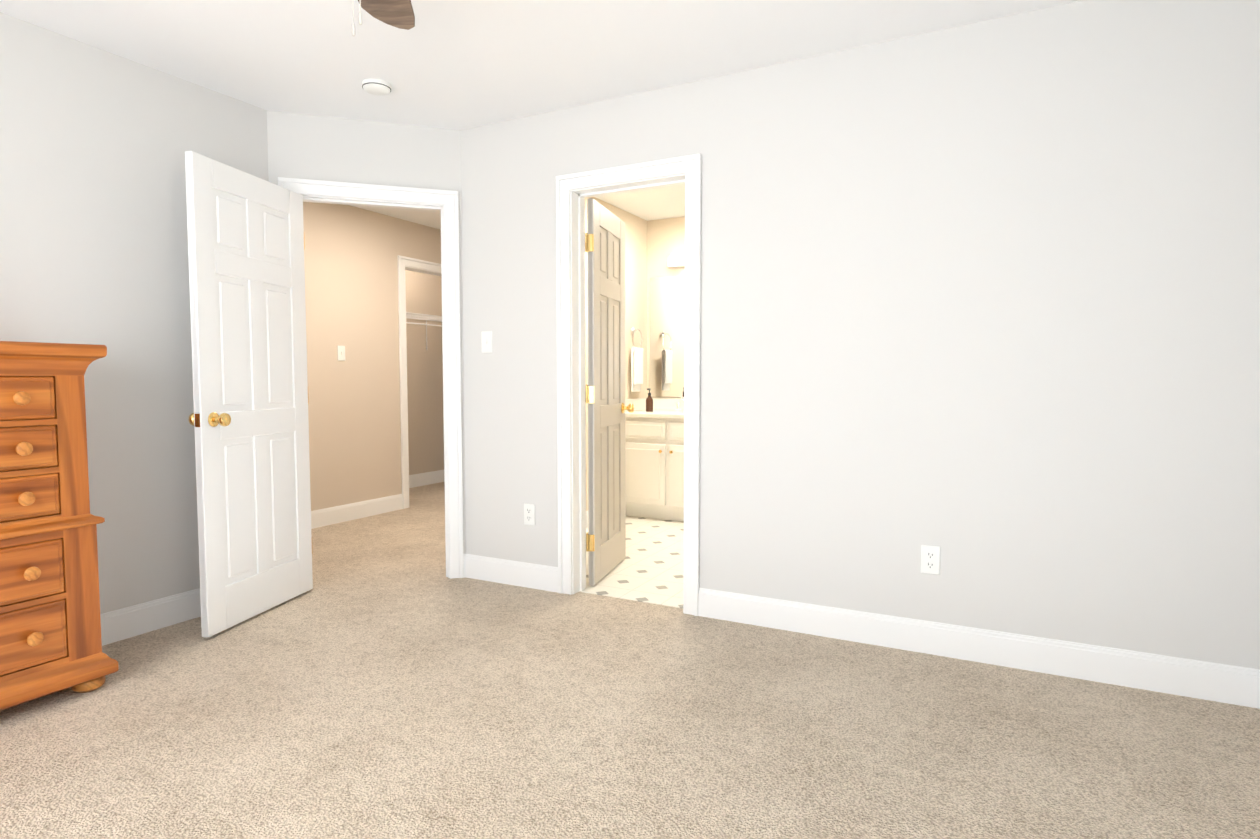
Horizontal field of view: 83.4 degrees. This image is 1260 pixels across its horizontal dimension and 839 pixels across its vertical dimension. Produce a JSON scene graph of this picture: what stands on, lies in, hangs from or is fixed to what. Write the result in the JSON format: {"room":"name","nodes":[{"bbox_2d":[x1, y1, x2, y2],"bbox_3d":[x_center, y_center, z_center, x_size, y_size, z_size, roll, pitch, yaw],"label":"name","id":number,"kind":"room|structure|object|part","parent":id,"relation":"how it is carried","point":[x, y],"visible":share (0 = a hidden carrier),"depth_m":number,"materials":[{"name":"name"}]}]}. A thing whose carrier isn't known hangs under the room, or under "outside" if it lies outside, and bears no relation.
{"room":"bedroom","nodes":[
{"label":"bedroom","id":0,"kind":"room"},
{"bbox_2d":[0,12,268,613],"bbox_3d":[-2.622,-0.243,2.166,0.120,2.440,3.283,2,4,27],"label":"wall","id":1,"kind":"structure","parent":0,"point":[96,143],"depth_m":2.96,"materials":[{"name":"white paint"}]},
{"bbox_2d":[100,588,200,645],"bbox_3d":[-2.535,0.909,2.253,0.014,0.130,3.163,2,4,27],"label":"baseboard","id":2,"kind":"structure","parent":1,"relation":"attached to","point":[132,621],"depth_m":3.08,"materials":[{"name":"white wood"}]},
{"bbox_2d":[267,110,465,553],"bbox_3d":[-1.380,-0.336,3.791,0.943,2.440,0.120,-1,3,-18],"label":"wall","id":3,"kind":"structure","parent":0,"point":[315,147],"depth_m":3.68,"materials":[{"name":"white paint"}]},
{"bbox_2d":[185,151,312,637],"bbox_3d":[-1.729,-0.105,3.278,0.177,2.014,0.718,1,3,10],"label":"hall door","id":4,"kind":"structure","parent":3,"relation":"in","point":[248,420],"depth_m":3.19,"materials":[{"name":"white wood"}]},
{"bbox_2d":[278,177,463,578],"bbox_3d":[-1.364,-0.171,3.795,0.882,2.111,0.147,-1,3,-18],"label":"door frame","id":5,"kind":"structure","parent":3,"relation":"attached to","point":[445,203],"depth_m":3.83,"materials":[{"name":"white wood"}]},
{"bbox_2d":[463,554,465,577],"bbox_3d":[-1.360,0.821,3.793,0.943,0.130,0.014,-1,3,-18],"label":"baseboard","id":6,"kind":"structure","parent":3,"relation":"attached to","point":[464,558],"depth_m":3.93,"materials":[{"name":"white wood"}]},
{"bbox_2d":[303,202,440,510],"bbox_3d":[-2.091,-0.449,5.783,0.120,2.440,3.877,2,4,27],"label":"wall","id":7,"kind":"structure","parent":0,"point":[351,253],"depth_m":5.53,"materials":[{"name":"beige paint"}]},
{"bbox_2d":[337,346,344,360],"bbox_3d":[-2.208,-0.508,5.410,0.013,0.114,0.070,2,4,27],"label":"light switch","id":8,"kind":"object","parent":7,"relation":"attached to","point":[341,353],"visible":1,"depth_m":5.40,"materials":[{"name":"white plastic"}]},
{"bbox_2d":[311,494,402,528],"bbox_3d":[-2.124,0.716,5.641,0.014,0.130,3.237,2,4,27],"label":"baseboard","id":9,"kind":"structure","parent":7,"relation":"attached to","point":[341,513],"depth_m":5.56,"materials":[{"name":"white wood"}]},
{"bbox_2d":[397,255,440,508],"bbox_3d":[-1.769,-0.329,6.388,0.147,2.131,0.942,2,4,27],"label":"trim","id":10,"kind":"structure","parent":7,"relation":"attached to","point":[416,265],"depth_m":5.98,"materials":[{"name":"white wood"}]},
{"bbox_2d":[405,270,443,474],"bbox_3d":[-2.354,-0.518,7.010,0.120,2.440,1.900,2,4,27],"label":"wall","id":11,"kind":"structure","parent":0,"point":[425,400],"depth_m":7.32,"materials":[{"name":"beige paint"}]},
{"bbox_2d":[406,312,441,349],"bbox_3d":[-2.310,-0.855,6.900,0.724,0.324,1.720,2,4,27],"label":"wire shelf","id":12,"kind":"object","parent":11,"relation":"attached to","point":[418,316],"visible":0.27,"depth_m":6.91,"materials":[{"name":"white metal"}]},
{"bbox_2d":[409,470,443,487],"bbox_3d":[-2.318,0.639,7.000,0.014,0.130,1.800,2,4,27],"label":"baseboard","id":13,"kind":"structure","parent":11,"relation":"attached to","point":[423,479],"depth_m":7.36,"materials":[{"name":"white wood"}]},
{"bbox_2d":[0,0,1080,229],"bbox_3d":[-0.771,-1.577,3.247,6.700,0.100,7.400,2,4,27],"label":"ceiling","id":14,"kind":"structure","parent":0,"point":[457,64],"depth_m":2.83,"materials":[{"name":"white paint"}]},
{"bbox_2d":[362,78,390,95],"bbox_3d":[-1.151,-1.506,3.212,0.128,0.036,0.128,2,4,27],"label":"smoke detector","id":15,"kind":"object","parent":14,"relation":"attached to","point":[374,86],"visible":1,"depth_m":3.18,"materials":[{"name":"white plastic"}]},
{"bbox_2d":[352,0,414,36],"bbox_3d":[-0.643,-1.153,1.562,1.291,0.553,1.253,2,4,27],"label":"ceiling fan","id":16,"kind":"object","parent":14,"relation":"hanging from","point":[398,14],"visible":1,"depth_m":2.17,"materials":[{"name":"brown wood"}]},
{"bbox_3d":[-0.627,-0.993,1.618,0.032,0.228,0.032,2,4,27],"label":"chain","id":17,"kind":"part","parent":16,"relation":"part of","materials":[{"name":"silver metal"}]},
{"bbox_2d":[585,197,646,510],"bbox_3d":[-0.403,-0.410,5.108,0.100,2.440,2.420,2,4,27],"label":"wall","id":18,"kind":"structure","parent":0,"point":[635,272],"depth_m":5.78,"materials":[{"name":"beige paint"}]},
{"bbox_2d":[586,511,587,528],"bbox_3d":[-0.509,0.761,4.846,0.014,0.130,1.740,2,4,27],"label":"baseboard","id":19,"kind":"structure","parent":18,"relation":"attached to","point":[586,519],"depth_m":5.21,"materials":[{"name":"white wood"}]},
{"bbox_2d":[625,398,645,409],"bbox_3d":[0.026,-0.120,5.807,0.020,0.099,0.564,2,4,27],"label":"backsplash","id":20,"kind":"structure","parent":18,"relation":"attached to","point":[639,404],"depth_m":5.86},
{"bbox_2d":[630,327,643,391],"bbox_3d":[0.043,-0.491,5.763,0.078,0.527,0.180,2,4,27],"label":"towel","id":21,"kind":"object","parent":18,"relation":"attached to","point":[636,368],"visible":1,"depth_m":5.72,"materials":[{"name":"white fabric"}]},
{"bbox_2d":[0,482,1259,838],"bbox_3d":[-0.771,0.949,3.390,6.700,0.080,7.400,2,4,27],"label":"floor carpet","id":22,"kind":"object","parent":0,"point":[384,678],"visible":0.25,"depth_m":2.20,"materials":[{"name":"beige carpet"}]},
{"bbox_2d":[0,341,118,710],"bbox_3d":[-2.245,0.365,2.206,0.474,1.220,0.915,2,4,27],"label":"dresser","id":23,"kind":"object","parent":22,"relation":"on","point":[50,632],"visible":1,"depth_m":2.36,"materials":[{"name":"brown wood"}]},
{"bbox_2d":[579,516,683,608],"bbox_3d":[0.586,0.849,4.586,2.300,0.024,2.420,2,4,27],"label":"floor","id":24,"kind":"structure","parent":0,"point":[648,568],"depth_m":4.12,"materials":[{"name":"white tile"}]},
{"bbox_2d":[625,414,683,521],"bbox_3d":[0.587,0.384,5.533,1.294,0.795,0.582,2,4,27],"label":"bathroom vanity","id":25,"kind":"object","parent":24,"relation":"on","point":[654,464],"depth_m":5.45,"materials":[{"name":"white wood"}]},
{"bbox_2d":[625,410,683,417],"bbox_3d":[0.600,-0.033,5.513,1.314,0.040,0.564,2,4,27],"label":"countertop","id":26,"kind":"structure","parent":25,"relation":"on","point":[636,413],"depth_m":5.45,"materials":[{"name":"white stone"}]},
{"bbox_2d":[646,388,652,411],"bbox_3d":[0.155,-0.155,5.654,0.060,0.185,0.065,2,4,27],"label":"soap bottle","id":27,"kind":"object","parent":26,"relation":"on","point":[649,403],"visible":1,"depth_m":5.63,"materials":[{"name":"brown glass"}]},
{"bbox_2d":[647,216,684,398],"bbox_3d":[1.157,-0.438,5.593,2.420,2.440,0.120,2,4,27],"label":"wall","id":28,"kind":"structure","parent":0,"point":[665,238],"depth_m":5.93,"materials":[{"name":"beige paint"}]},
{"bbox_2d":[650,275,684,396],"bbox_3d":[0.710,-0.682,5.738,1.220,1.010,0.006,2,4,27],"label":"mirror","id":29,"kind":"object","parent":28,"relation":"attached to","point":[667,306],"visible":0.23,"depth_m":5.94,"materials":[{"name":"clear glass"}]},
{"bbox_2d":[653,398,683,409],"bbox_3d":[0.725,-0.116,5.750,1.314,0.099,0.020,2,4,27],"label":"backsplash","id":30,"kind":"structure","parent":28,"relation":"attached to","point":[658,403],"depth_m":5.95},
{"bbox_2d":[667,252,684,267],"bbox_3d":[0.683,-1.301,5.628,0.900,0.110,0.163,2,4,27],"label":"sconce","id":31,"kind":"object","parent":28,"relation":"attached to","point":[675,259],"visible":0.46,"depth_m":5.74,"materials":[{"name":"white glass"}]},
{"bbox_2d":[461,0,1259,668],"bbox_3d":[0.692,-0.297,3.111,3.553,2.440,0.120,2,4,27],"label":"wall","id":32,"kind":"structure","parent":0,"point":[981,304],"depth_m":2.74,"materials":[{"name":"white paint"}]},
{"bbox_2d":[481,331,491,352],"bbox_3d":[-0.770,-0.416,3.791,0.070,0.114,0.013,2,4,27],"label":"bedroom light switch","id":33,"kind":"object","parent":32,"relation":"attached to","point":[486,339],"visible":1,"depth_m":3.79,"materials":[{"name":"white plastic"}]},
{"bbox_2d":[524,503,534,525],"bbox_3d":[-0.530,0.500,3.719,0.070,0.114,0.010,2,4,27],"label":"electrical outlet","id":34,"kind":"object","parent":32,"relation":"attached to","point":[529,514],"visible":1,"depth_m":3.72,"materials":[{"name":"white plastic"}]},
{"bbox_2d":[585,198,633,585],"bbox_3d":[-0.125,-0.144,3.962,0.177,2.014,0.608,1,3,15],"label":"bathroom door","id":35,"kind":"structure","parent":32,"relation":"in","point":[605,386],"depth_m":3.88,"materials":[{"name":"beige wood"}]},
{"bbox_2d":[556,153,700,615],"bbox_3d":[0.005,-0.152,3.465,0.772,2.111,0.147,2,4,27],"label":"door frame","id":36,"kind":"structure","parent":32,"relation":"attached to","point":[574,191],"depth_m":3.52,"materials":[{"name":"white wood"}]},
{"bbox_2d":[465,554,1259,708],"bbox_3d":[0.608,0.858,3.145,3.433,0.130,0.014,2,4,27],"label":"baseboard","id":37,"kind":"structure","parent":32,"relation":"attached to","point":[1219,682],"depth_m":2.77,"materials":[{"name":"white wood"}]},
{"bbox_2d":[921,545,939,574],"bbox_3d":[1.200,0.561,2.822,0.070,0.114,0.010,2,4,27],"label":"electrical outlet","id":38,"kind":"object","parent":32,"relation":"attached to","point":[930,559],"visible":1,"depth_m":2.82,"materials":[{"name":"white plastic"}]}
]}

